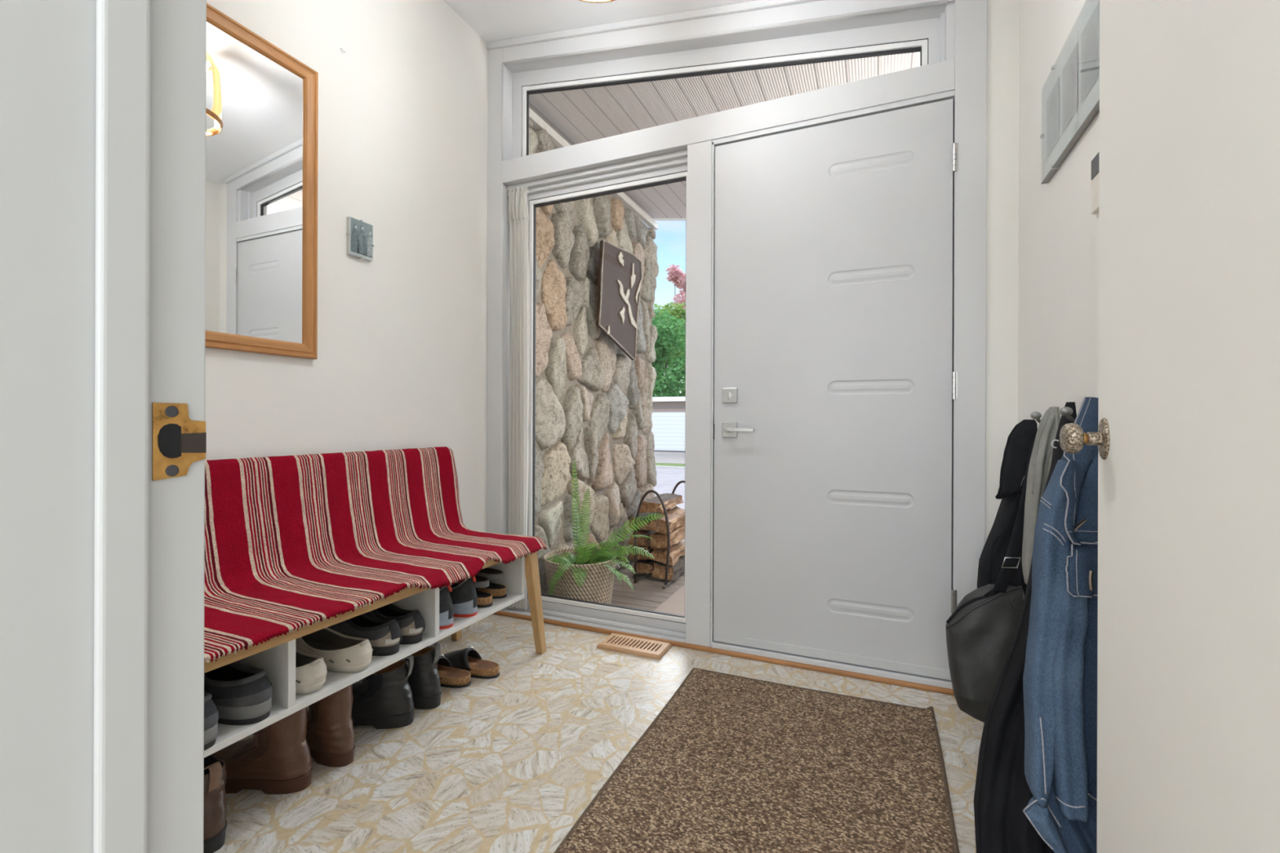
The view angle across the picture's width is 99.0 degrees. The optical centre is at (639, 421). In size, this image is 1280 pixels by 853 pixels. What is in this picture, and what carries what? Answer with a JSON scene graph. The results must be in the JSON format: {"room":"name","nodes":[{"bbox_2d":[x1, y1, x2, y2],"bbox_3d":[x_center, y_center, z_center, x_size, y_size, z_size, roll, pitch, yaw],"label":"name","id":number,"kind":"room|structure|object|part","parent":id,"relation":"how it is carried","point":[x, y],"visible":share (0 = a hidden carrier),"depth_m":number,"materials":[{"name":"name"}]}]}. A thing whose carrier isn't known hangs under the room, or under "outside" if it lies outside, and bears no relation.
{"room":"entryway","nodes":[
{"label":"entryway","id":0,"kind":"room"},
{"bbox_2d":[211,683,272,706],"bbox_3d":[-0.934,0.639,1.290,0.137,0.030,0.107,0,0,18],"label":"stripe","id":1,"kind":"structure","parent":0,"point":[260,697],"depth_m":1.25,"materials":[{"name":"grey fabric"}]},
{"bbox_2d":[204,0,488,532],"bbox_3d":[-1.234,-0.504,1.897,0.120,3.150,2.300,0,0,23],"label":"wall","id":2,"kind":"structure","parent":0,"point":[401,362],"depth_m":2.22,"materials":[{"name":"beige paint"}]},
{"bbox_2d":[204,3,318,359],"bbox_3d":[-1.287,-0.722,1.590,0.023,1.008,0.734,0,0,23],"label":"wall mirror","id":3,"kind":"object","parent":2,"relation":"attached to","point":[262,101],"visible":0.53,"depth_m":1.75,"materials":[{"name":"brown wood"}]},
{"bbox_3d":[-1.288,-0.243,1.590,0.023,0.050,0.734,0,0,23],"label":"frame rail","id":4,"kind":"part","parent":3,"relation":"part of","materials":[{"name":"brown wood"}]},
{"bbox_3d":[-1.285,-1.201,1.590,0.023,0.050,0.734,0,0,23],"label":"frame rail","id":5,"kind":"part","parent":3,"relation":"part of","materials":[{"name":"brown wood"}]},
{"bbox_3d":[-1.151,-0.722,1.904,0.023,1.008,0.050,0,0,23],"label":"frame rail","id":6,"kind":"part","parent":3,"relation":"part of","materials":[{"name":"brown wood"}]},
{"bbox_2d":[346,216,374,261],"bbox_3d":[-1.071,-0.696,2.094,0.020,0.146,0.109,0,0,23],"label":"framed photo","id":7,"kind":"object","parent":2,"relation":"attached to","point":[359,233],"visible":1,"depth_m":2.08,"materials":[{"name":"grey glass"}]},
{"bbox_2d":[351,217,372,257],"bbox_3d":[-1.064,-0.701,2.092,0.001,0.126,0.097,0,0,23],"label":"print","id":8,"kind":"object","parent":7,"relation":"attached to","point":[361,232],"depth_m":2.09},
{"bbox_2d":[527,164,687,632],"bbox_3d":[-0.202,-0.112,2.667,0.979,2.172,0.070,0,0,23],"label":"window","id":9,"kind":"structure","parent":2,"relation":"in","point":[673,622],"depth_m":2.65,"materials":[{"name":"white paint"}]},
{"bbox_2d":[506,186,529,609],"bbox_3d":[-0.620,-0.117,2.759,0.136,2.120,0.052,0,0,23],"label":"sheer curtain","id":10,"kind":"object","parent":9,"relation":"hanging from","point":[518,213],"visible":0.88,"depth_m":2.76,"materials":[{"name":"white fabric"}]},
{"bbox_2d":[542,546,617,604],"bbox_3d":[-0.329,0.916,3.012,0.404,0.355,0.404,0,0,23],"label":"planter","id":11,"kind":"object","parent":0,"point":[597,586],"depth_m":2.87,"materials":[{"name":"beige wicker"}]},
{"bbox_2d":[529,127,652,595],"bbox_3d":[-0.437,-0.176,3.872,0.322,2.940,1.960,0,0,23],"label":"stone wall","id":12,"kind":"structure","parent":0,"point":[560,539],"depth_m":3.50,"materials":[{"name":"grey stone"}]},
{"bbox_2d":[638,217,685,221],"bbox_3d":[1.944,-1.572,3.977,5.200,0.994,0.030,0,0,23],"label":"trim","id":13,"kind":"structure","parent":12,"relation":"attached to","point":[653,219],"depth_m":4.69,"materials":[{"name":"plastic"}]},
{"bbox_2d":[528,120,658,594],"bbox_3d":[-0.246,-0.275,3.789,0.123,2.731,1.953,0,0,23],"label":"stone wall","id":14,"kind":"structure","parent":0,"point":[562,298],"depth_m":3.56,"materials":[{"name":"beige stone"}]},
{"bbox_2d":[528,107,657,230],"bbox_3d":[-0.255,-1.667,3.798,0.045,0.047,1.955,0,0,23],"label":"trim","id":15,"kind":"structure","parent":14,"relation":"attached to","point":[558,141],"depth_m":3.31,"materials":[{"name":"white wood"}]},
{"bbox_2d":[595,239,642,360],"bbox_3d":[-0.134,-0.839,3.857,0.036,0.783,0.702,0,0,23],"label":"carved plaque","id":16,"kind":"object","parent":14,"relation":"attached to","point":[620,271],"visible":1,"depth_m":3.81,"materials":[{"name":"brown wood"}]},
{"bbox_2d":[213,613,984,852],"bbox_3d":[-0.514,1.033,-0.046,4.300,0.120,5.010,0,0,23],"label":"floor","id":17,"kind":"structure","parent":0,"point":[510,762],"depth_m":1.61,"materials":[{"name":"stone"}]},
{"bbox_2d":[203,753,226,852],"bbox_3d":[-1.093,0.875,1.307,0.314,0.193,0.107,0,0,32],"label":"boot","id":18,"kind":"object","parent":17,"relation":"on","point":[215,821],"visible":0.27,"depth_m":1.24,"materials":[{"name":"brown leather"}]},
{"bbox_2d":[213,706,312,794],"bbox_3d":[-1.034,0.841,1.476,0.314,0.260,0.113,0,0,3],"label":"boot","id":19,"kind":"object","parent":17,"relation":"on","point":[277,759],"visible":0.69,"depth_m":1.43,"materials":[{"name":"brown leather"}]},
{"bbox_3d":[-0.999,0.805,1.423,0.085,0.165,0.011,0,0,6],"label":"elastic panel","id":20,"kind":"part","parent":19,"relation":"part of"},
{"bbox_2d":[306,684,355,767],"bbox_3d":[-0.963,0.842,1.615,0.314,0.260,0.107,0,0,28],"label":"boot","id":21,"kind":"object","parent":17,"relation":"on","point":[330,733],"visible":0.65,"depth_m":1.54,"materials":[{"name":"brown leather"}]},
{"bbox_3d":[-0.943,0.805,1.560,0.086,0.165,0.011,0,0,26],"label":"elastic panel","id":22,"kind":"part","parent":21,"relation":"part of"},
{"bbox_2d":[204,551,546,757],"bbox_3d":[-0.916,0.554,1.756,0.520,0.835,1.433,0,0,23],"label":"bench","id":23,"kind":"object","parent":17,"relation":"on","point":[277,655],"visible":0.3,"depth_m":1.50,"materials":[{"name":"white wood"}]},
{"bbox_2d":[204,691,218,751],"bbox_3d":[-1.076,0.614,1.206,0.350,0.159,0.123,0,0,17],"label":"sneaker","id":24,"kind":"object","parent":23,"relation":"on","point":[211,713],"visible":0.14,"depth_m":1.16,"materials":[{"name":"grey"}]},
{"bbox_2d":[204,661,272,724],"bbox_3d":[-1.035,0.614,1.322,0.350,0.159,0.123,0,0,18],"label":"slipper","id":25,"kind":"object","parent":23,"relation":"on","point":[242,695],"visible":0.54,"depth_m":1.26,"materials":[{"name":"grey fabric"}]},
{"bbox_2d":[295,648,328,694],"bbox_3d":[-0.972,0.642,1.464,0.333,0.103,0.128,0,0,23],"label":"clog","id":26,"kind":"object","parent":23,"relation":"on","point":[311,670],"visible":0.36,"depth_m":1.39,"materials":[{"name":"white rubber"}]},
{"bbox_2d":[295,626,373,673],"bbox_3d":[-0.915,0.642,1.579,0.333,0.103,0.128,0,0,20],"label":"clog","id":27,"kind":"object","parent":23,"relation":"on","point":[340,653],"visible":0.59,"depth_m":1.52,"materials":[{"name":"white rubber"}]},
{"bbox_3d":[-0.899,0.515,1.739,0.432,0.033,1.360,0,0,23],"label":"seat","id":28,"kind":"part","parent":23,"relation":"part of","materials":[{"name":"brown wood"}]},
{"bbox_2d":[327,613,402,656],"bbox_3d":[-0.870,0.626,1.685,0.315,0.136,0.105,0,0,19],"label":"sneaker","id":29,"kind":"object","parent":23,"relation":"on","point":[384,636],"visible":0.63,"depth_m":1.63,"materials":[{"name":"grey fabric"}]},
{"bbox_2d":[204,446,547,662],"bbox_3d":[-0.917,0.326,1.765,0.542,0.426,1.415,0,0,23],"label":"rug","id":30,"kind":"object","parent":23,"relation":"on","point":[292,543],"visible":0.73,"depth_m":1.78,"materials":[{"name":"red fabric"}]},
{"bbox_2d":[365,603,425,644],"bbox_3d":[-0.831,0.626,1.774,0.316,0.136,0.106,0,0,22],"label":"sneaker","id":31,"kind":"object","parent":23,"relation":"on","point":[411,624],"visible":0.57,"depth_m":1.71,"materials":[{"name":"grey fabric"}]},
{"bbox_2d":[439,583,453,629],"bbox_3d":[-0.787,0.621,1.900,0.323,0.147,0.107,0,0,21],"label":"shoe","id":32,"kind":"object","parent":23,"relation":"on","point":[446,610],"visible":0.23,"depth_m":1.83,"materials":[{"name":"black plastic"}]},
{"bbox_3d":[-0.835,0.750,2.413,0.046,0.445,0.096,0,0,23],"label":"leg","id":33,"kind":"part","parent":23,"relation":"part of","materials":[{"name":"brown wood"}]},
{"bbox_2d":[439,576,477,617],"bbox_3d":[-0.738,0.621,2.012,0.323,0.147,0.107,0,0,21],"label":"shoe","id":34,"kind":"object","parent":23,"relation":"on","point":[464,597],"visible":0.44,"depth_m":1.94,"materials":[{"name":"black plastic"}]},
{"bbox_2d":[475,587,492,607],"bbox_3d":[-0.684,0.660,2.108,0.269,0.070,0.106,0,0,23],"label":"sandal","id":35,"kind":"object","parent":23,"relation":"on","point":[484,598],"visible":0.11,"depth_m":2.05,"materials":[{"name":"black rubber"}]},
{"bbox_2d":[459,575,488,587],"bbox_3d":[-0.693,0.599,2.112,0.259,0.050,0.096,0,0,23],"label":"sandal","id":36,"kind":"object","parent":35,"relation":"on","point":[481,582],"visible":0.23,"depth_m":2.05,"materials":[{"name":"black leather"}]},
{"bbox_2d":[475,579,506,598],"bbox_3d":[-0.656,0.660,2.210,0.269,0.070,0.106,0,0,23],"label":"sandal","id":37,"kind":"object","parent":23,"relation":"on","point":[497,590],"visible":0.26,"depth_m":2.15,"materials":[{"name":"black rubber"}]},
{"bbox_2d":[475,568,503,579],"bbox_3d":[-0.664,0.599,2.215,0.259,0.050,0.096,0,0,23],"label":"sandal","id":38,"kind":"object","parent":37,"relation":"on","point":[489,573],"visible":0.24,"depth_m":2.16,"materials":[{"name":"black leather"}]},
{"bbox_3d":[-0.437,0.751,2.266,0.046,0.445,0.117,0,0,23],"label":"leg","id":39,"kind":"part","parent":23,"relation":"part of","materials":[{"name":"brown wood"}]},
{"bbox_2d":[351,654,414,728],"bbox_3d":[-0.901,0.865,1.767,0.343,0.214,0.113,0,0,4],"label":"boot","id":40,"kind":"object","parent":17,"relation":"on","point":[383,699],"visible":0.75,"depth_m":1.73,"materials":[{"name":"black leather"}]},
{"bbox_3d":[-0.857,0.835,1.721,0.096,0.091,0.011,0,0,2],"label":"elastic panel","id":41,"kind":"part","parent":40,"relation":"part of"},
{"bbox_2d":[359,642,441,709],"bbox_3d":[-0.845,0.866,1.914,0.340,0.212,0.112,0,0,19],"label":"boot","id":42,"kind":"object","parent":17,"relation":"on","point":[424,680],"visible":0.54,"depth_m":1.85,"materials":[{"name":"black leather"}]},
{"bbox_2d":[436,653,471,688],"bbox_3d":[-0.757,0.927,2.052,0.269,0.091,0.104,0,0,17],"label":"sandal","id":43,"kind":"object","parent":17,"relation":"on","point":[451,677],"visible":0.35,"depth_m":2.02,"materials":[{"name":"black rubber"}]},
{"bbox_2d":[443,645,499,679],"bbox_3d":[-0.668,0.927,2.125,0.269,0.091,0.104,0,0,18],"label":"sandal","id":44,"kind":"object","parent":17,"relation":"on","point":[469,660],"visible":0.84,"depth_m":2.09,"materials":[{"name":"black rubber"}]},
{"bbox_2d":[596,632,671,659],"bbox_3d":[-0.024,0.966,2.357,0.290,0.017,0.144,0,0,23],"label":"floor vent","id":45,"kind":"object","parent":17,"relation":"in","point":[653,649],"visible":1,"depth_m":2.34,"materials":[{"name":"brown wood"}]},
{"bbox_2d":[553,667,959,852],"bbox_3d":[0.269,0.965,1.237,0.842,0.027,1.659,0,0,23],"label":"rug","id":46,"kind":"object","parent":17,"relation":"on","point":[731,763],"visible":1,"depth_m":1.46,"materials":[{"name":"brown carpet"}]},
{"bbox_2d":[443,0,755,42],"bbox_3d":[-0.135,-1.847,1.369,2.547,0.558,2.400,0,0,23],"label":"ceiling","id":47,"kind":"structure","parent":0,"point":[493,20],"depth_m":2.49,"materials":[{"name":"paint"}]},
{"bbox_2d":[578,0,616,3],"bbox_3d":[-0.136,-1.555,1.595,0.341,0.415,0.351,0,0,23],"label":"pendant lamp","id":48,"kind":"object","parent":47,"relation":"hanging from","point":[586,1],"visible":1,"depth_m":1.76,"materials":[{"name":"brown wood"}]},
{"bbox_2d":[611,559,684,610],"bbox_3d":[1.554,1.115,3.221,4.900,0.030,2.346,0,0,23],"label":"deck","id":49,"kind":"object","parent":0,"point":[648,593],"depth_m":3.54,"materials":[{"name":"brown wood"}]},
{"bbox_2d":[542,460,664,604],"bbox_3d":[-0.208,0.658,3.006,0.659,0.873,0.524,0,0,-27],"label":"potted fern","id":50,"kind":"object","parent":49,"relation":"on","point":[587,573],"visible":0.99,"depth_m":2.92,"materials":[{"name":"green plant"}]},
{"bbox_2d":[634,480,684,588],"bbox_3d":[0.201,0.775,3.921,0.258,0.634,0.700,0,0,23],"label":"rack","id":51,"kind":"object","parent":49,"relation":"on","point":[647,492],"visible":0.66,"depth_m":3.64,"materials":[{"name":"metal"}]},
{"bbox_2d":[631,559,657,573],"bbox_3d":[0.090,1.023,3.981,0.193,0.086,0.427,0,0,24],"label":"log","id":52,"kind":"object","parent":51,"relation":"on","point":[646,566],"visible":0.33,"depth_m":3.79,"materials":[{"name":"brown wood"}]},
{"bbox_2d":[630,545,653,559],"bbox_3d":[0.078,0.918,3.985,0.163,0.108,0.408,0,0,21],"label":"log","id":53,"kind":"object","parent":52,"relation":"on","point":[640,557],"visible":0.22,"depth_m":3.80,"materials":[{"name":"brown wood"}]},
{"bbox_2d":[627,528,656,546],"bbox_3d":[0.064,0.810,3.982,0.174,0.117,0.425,0,0,23],"label":"log","id":54,"kind":"object","parent":53,"relation":"on","point":[644,541],"visible":0.38,"depth_m":3.80,"materials":[{"name":"brown wood"}]},
{"bbox_2d":[628,511,657,529],"bbox_3d":[0.064,0.712,3.991,0.198,0.088,0.426,0,0,24],"label":"log","id":55,"kind":"object","parent":54,"relation":"on","point":[646,527],"visible":0.23,"depth_m":3.81,"materials":[{"name":"brown wood"}]},
{"bbox_2d":[651,555,684,581],"bbox_3d":[0.237,1.023,3.896,0.174,0.121,0.430,0,0,21],"label":"log","id":56,"kind":"object","parent":51,"relation":"on","point":[673,572],"visible":0.56,"depth_m":3.72,"materials":[{"name":"brown wood"}]},
{"bbox_2d":[647,540,684,565],"bbox_3d":[0.208,0.914,3.895,0.193,0.110,0.454,0,0,20],"label":"log","id":57,"kind":"object","parent":56,"relation":"on","point":[677,549],"visible":0.56,"depth_m":3.72,"materials":[{"name":"brown wood"}]},
{"bbox_2d":[649,525,684,548],"bbox_3d":[0.218,0.811,3.882,0.162,0.120,0.467,0,0,22],"label":"log","id":58,"kind":"object","parent":57,"relation":"on","point":[660,540],"visible":0.64,"depth_m":3.69,"materials":[{"name":"brown wood"}]},
{"bbox_2d":[648,506,684,534],"bbox_3d":[0.218,0.695,3.872,0.175,0.126,0.485,0,0,23],"label":"log","id":59,"kind":"object","parent":58,"relation":"on","point":[676,515],"visible":0.73,"depth_m":3.72,"materials":[{"name":"brown wood"}]},
{"bbox_2d":[639,493,684,512],"bbox_3d":[0.153,0.590,3.953,0.195,0.092,0.510,0,0,21],"label":"log","id":60,"kind":"object","parent":59,"relation":"on","point":[670,500],"visible":0.84,"depth_m":3.81,"materials":[{"name":"brown wood"}]},
{"bbox_2d":[653,584,684,615],"bbox_3d":[0.756,1.092,3.103,1.270,0.010,1.060,0,0,23],"label":"mat","id":61,"kind":"object","parent":49,"relation":"on","point":[675,603],"visible":0.04,"depth_m":3.23,"materials":[{"name":"beige fabric"}]},
{"bbox_2d":[528,52,919,217],"bbox_3d":[1.539,-1.484,3.042,5.200,0.792,2.000,0,0,23],"label":"ceiling","id":62,"kind":"structure","parent":0,"point":[579,116],"depth_m":2.81,"materials":[{"name":"white wood"}]},
{"bbox_2d":[985,0,1019,542],"bbox_3d":[1.351,-0.495,1.956,0.217,3.150,0.138,0,0,23],"label":"wall","id":63,"kind":"structure","parent":0,"point":[1002,15],"depth_m":1.92,"materials":[{"name":"beige paint"}]},
{"bbox_2d":[493,610,954,695],"bbox_3d":[0.215,0.967,2.351,2.187,0.018,0.020,0,0,23],"label":"baseboard","id":64,"kind":"structure","parent":63,"relation":"attached to","point":[848,673],"depth_m":2.23,"materials":[{"name":"brown wood"}]},
{"bbox_2d":[512,17,940,159],"bbox_3d":[0.254,-1.550,2.471,1.962,0.495,0.070,0,0,23],"label":"window","id":65,"kind":"structure","parent":63,"relation":"in","point":[923,36],"depth_m":2.38,"materials":[{"name":"white paint"}]},
{"bbox_2d":[486,0,986,647],"bbox_3d":[0.245,-0.489,2.419,2.180,2.930,0.166,0,0,23],"label":"trim","id":66,"kind":"structure","parent":63,"relation":"attached to","point":[960,75],"depth_m":2.33,"materials":[{"name":"white paint"}]},
{"bbox_3d":[-0.709,-0.492,2.841,0.093,2.930,0.150,0,0,23],"label":"casing","id":67,"kind":"part","parent":66,"relation":"part of","materials":[{"name":"white paint"}]},
{"bbox_3d":[-0.230,0.968,2.611,0.979,0.012,0.072,0,0,23],"label":"sill","id":68,"kind":"part","parent":66,"relation":"part of","materials":[{"name":"white paint"}]},
{"bbox_3d":[-0.226,0.954,2.618,0.979,0.025,0.025,0,0,23],"label":"sill round","id":69,"kind":"part","parent":66,"relation":"part of","materials":[{"name":"white paint"}]},
{"bbox_3d":[0.251,-1.732,2.428,1.989,0.432,0.150,0,0,23],"label":"head panel","id":70,"kind":"part","parent":66,"relation":"part of","materials":[{"name":"white paint"}]},
{"bbox_3d":[1.204,-0.331,2.013,0.098,2.620,0.150,0,0,23],"label":"casing","id":71,"kind":"part","parent":66,"relation":"part of","materials":[{"name":"white paint"}]},
{"bbox_2d":[711,98,958,688],"bbox_3d":[0.734,-0.104,2.173,0.912,2.164,0.168,0,0,23],"label":"door","id":72,"kind":"structure","parent":63,"relation":"in","point":[836,383],"depth_m":2.13,"materials":[{"name":"paint"}]},
{"bbox_3d":[0.409,0.036,2.248,0.122,0.022,0.048,0,0,23],"label":"lever","id":73,"kind":"part","parent":72,"relation":"part of","materials":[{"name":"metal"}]},
{"bbox_2d":[1017,0,1099,428],"bbox_3d":[0.966,-0.497,0.945,0.120,3.150,2.300,0,0,23],"label":"wall","id":74,"kind":"structure","parent":0,"point":[1058,272],"depth_m":1.54,"materials":[{"name":"beige paint"}]},
{"bbox_2d":[945,430,1037,722],"bbox_3d":[1.031,0.446,1.579,0.264,0.842,0.158,0,0,23],"label":"leather bag","id":75,"kind":"object","parent":74,"relation":"hanging from","point":[980,631],"visible":0.73,"depth_m":1.55,"materials":[{"name":"leather"}]},
{"bbox_2d":[977,419,1037,594],"bbox_3d":[1.122,0.392,1.676,0.144,0.794,0.169,0,0,23],"label":"jacket","id":76,"kind":"object","parent":74,"relation":"hanging from","point":[1015,455],"visible":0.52,"depth_m":1.63,"materials":[{"name":"fabric"}]},
{"bbox_2d":[995,419,1037,498],"bbox_3d":[1.127,0.116,1.641,0.105,0.241,0.106,0,0,23],"label":"hood","id":77,"kind":"object","parent":76,"relation":"attached to","point":[1015,455],"depth_m":1.61,"materials":[{"name":"black fabric"}]},
{"bbox_2d":[1030,411,1041,423],"bbox_3d":[1.089,0.002,1.468,0.068,0.056,0.032,0,0,23],"label":"peg","id":78,"kind":"object","parent":74,"relation":"attached to","point":[1036,415],"visible":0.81,"depth_m":1.47,"materials":[{"name":"metal"}]},
{"bbox_3d":[1.069,-0.015,1.476,0.025,0.021,0.025,0,0,23],"label":"knob","id":79,"kind":"part","parent":78,"relation":"part of","materials":[{"name":"grey metal"}]},
{"bbox_2d":[1022,406,1060,584],"bbox_3d":[1.055,0.198,1.436,0.078,0.472,0.121,0,0,23],"label":"hoodie","id":80,"kind":"object","parent":78,"relation":"hanging from","point":[1040,462],"visible":0.55,"depth_m":1.41,"materials":[{"name":"grey fabric"}]},
{"bbox_2d":[1046,77,1058,156],"bbox_3d":[1.125,-0.825,1.491,0.001,0.163,0.117,0,0,23],"label":"print","id":81,"kind":"object","parent":74,"relation":"attached to","point":[1055,91],"depth_m":1.47},
{"bbox_2d":[1058,406,1075,423],"bbox_3d":[0.988,-0.004,1.234,0.068,0.056,0.032,0,0,23],"label":"peg","id":82,"kind":"object","parent":74,"relation":"attached to","point":[1066,411],"visible":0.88,"depth_m":1.24,"materials":[{"name":"metal"}]},
{"bbox_2d":[973,401,1076,852],"bbox_3d":[0.876,0.439,1.180,0.446,0.970,0.188,0,0,-32],"label":"coat","id":83,"kind":"object","parent":82,"relation":"hanging from","point":[1002,792],"visible":0.37,"depth_m":1.14,"materials":[{"name":"fabric"}]},
{"bbox_2d":[1022,396,1098,852],"bbox_3d":[0.837,0.376,1.046,0.166,0.856,0.394,0,0,38],"label":"denim jacket","id":84,"kind":"object","parent":82,"relation":"hanging from","point":[1060,676],"visible":0.79,"depth_m":1.00,"materials":[{"name":"blue fabric"}]},
{"bbox_3d":[0.968,-0.022,1.242,0.025,0.021,0.025,0,0,23],"label":"knob","id":85,"kind":"part","parent":82,"relation":"part of","materials":[{"name":"grey metal"}]},
{"bbox_3d":[0.990,-0.005,1.233,0.055,0.036,0.009,0,0,23],"label":"stem","id":86,"kind":"part","parent":82,"relation":"part of","materials":[{"name":"metal"}]},
{"bbox_2d":[1040,0,1099,184],"bbox_3d":[0.997,-0.822,1.188,0.018,0.278,0.849,0,0,23],"label":"frame","id":87,"kind":"object","parent":74,"relation":"attached to","point":[1072,91],"visible":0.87,"depth_m":1.33,"materials":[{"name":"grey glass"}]},
{"bbox_2d":[1062,42,1077,133],"bbox_3d":[1.068,-0.825,1.359,0.001,0.163,0.116,0,0,23],"label":"print","id":88,"kind":"object","parent":74,"relation":"attached to","point":[1073,59],"depth_m":1.34},
{"bbox_2d":[1080,0,1099,103],"bbox_3d":[1.011,-0.825,1.227,0.001,0.163,0.117,0,0,23],"label":"print","id":89,"kind":"object","parent":74,"relation":"attached to","point":[1095,18],"depth_m":1.22},
{"bbox_2d":[1090,151,1099,214],"bbox_3d":[0.999,-0.522,1.188,0.012,0.120,0.072,0,0,23],"label":"wall box","id":90,"kind":"object","parent":74,"relation":"attached to","point":[1095,162],"visible":0.49,"depth_m":1.20,"materials":[{"name":"beige plastic"}]},
{"bbox_3d":[-0.866,-0.278,-0.995,3.840,2.500,2.985,0,0,23],"label":"wall","id":91,"kind":"structure","parent":0,"visible":0},
{"bbox_2d":[0,0,1279,852],"bbox_3d":[0.160,-0.085,0.533,0.870,2.120,0.915,0,0,23],"label":"door","id":92,"kind":"structure","parent":91,"relation":"in","point":[103,102],"depth_m":0.41,"materials":[{"name":"white paint"}]},
{"bbox_2d":[151,402,206,480],"bbox_3d":[-0.337,0.015,0.401,0.002,0.055,0.033,0,0,23],"label":"strike plate","id":93,"kind":"object","parent":92,"relation":"attached to","point":[178,441],"visible":1,"depth_m":0.40,"materials":[{"name":"gold metal"}]},
{"bbox_3d":[0.631,0.025,0.798,0.024,0.045,0.045,0,0,23],"label":"knob","id":94,"kind":"part","parent":92,"relation":"part of","materials":[{"name":"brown metal"}]},
{"bbox_3d":[0.643,0.025,0.793,0.050,0.060,0.045,0,0,23],"label":"door knob","id":95,"kind":"part","parent":92,"relation":"part of","materials":[{"name":"metal"}]},
{"bbox_3d":[0.663,0.025,0.784,0.005,0.060,0.037,0,0,23],"label":"plate","id":96,"kind":"part","parent":92,"relation":"part of","materials":[{"name":"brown metal"}]},
{"label":"outside","id":97,"kind":"structure","parent":0,"visible":0},
{"bbox_2d":[653,467,684,541],"bbox_3d":[4.224,1.534,9.774,80.000,0.012,11.900,0,0,23],"label":"driveway","id":98,"kind":"structure","parent":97,"point":[667,478],"depth_m":13.62,"materials":[{"name":"concrete"}]},
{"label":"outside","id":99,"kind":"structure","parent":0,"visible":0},
{"bbox_2d":[653,451,684,463],"bbox_3d":[8.732,1.549,20.191,80.000,0.012,6.800,0,0,23],"label":"apron","id":100,"kind":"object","parent":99,"point":[660,456],"depth_m":22.82,"materials":[{"name":"grey concrete"}]},
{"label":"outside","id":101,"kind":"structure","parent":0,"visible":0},
{"bbox_2d":[655,462,684,466],"bbox_3d":[18.772,1.640,43.391,120.000,0.100,85.440,0,0,23],"label":"ground","id":102,"kind":"structure","parent":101,"point":[656,464],"depth_m":19.13,"materials":[{"name":"green plant"}]},
{"bbox_2d":[651,396,684,452],"bbox_3d":[2.672,0.174,28.209,8.900,2.720,3.700,0,0,23],"label":"garage","id":103,"kind":"structure","parent":102,"relation":"on","point":[668,416],"depth_m":26.97,"materials":[{"name":"white metal"}]},
{"bbox_3d":[1.011,0.543,27.205,2.650,1.970,0.060,0,0,23],"label":"door","id":104,"kind":"part","parent":103,"relation":"part of","materials":[{"name":"white metal"}]},
{"bbox_2d":[651,306,685,396],"bbox_3d":[1.621,-2.636,33.527,5.468,8.539,3.773,0,0,23],"label":"tree","id":105,"kind":"object","parent":102,"relation":"on","point":[669,339],"visible":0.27,"depth_m":32.42,"materials":[{"name":"green plant"}]},
{"bbox_2d":[653,302,685,385],"bbox_3d":[2.424,-3.374,38.678,6.148,9.920,4.390,0,0,23],"label":"tree","id":106,"kind":"object","parent":102,"relation":"on","point":[678,312],"visible":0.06,"depth_m":37.62,"materials":[{"name":"green plant"}]},
{"bbox_2d":[655,465,684,468],"bbox_3d":[6.647,1.523,15.372,80.000,0.050,0.300,0,0,23],"label":"curb","id":107,"kind":"object","parent":102,"relation":"on","point":[656,466],"depth_m":17.76,"materials":[{"name":"concrete"}]},
{"bbox_2d":[665,264,685,383],"bbox_3d":[4.091,-5.492,43.288,4.475,14.167,3.312,0,0,23],"label":"tree","id":108,"kind":"object","parent":102,"relation":"on","point":[678,278],"visible":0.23,"depth_m":43.30,"materials":[{"name":"pink plant"}]}
]}

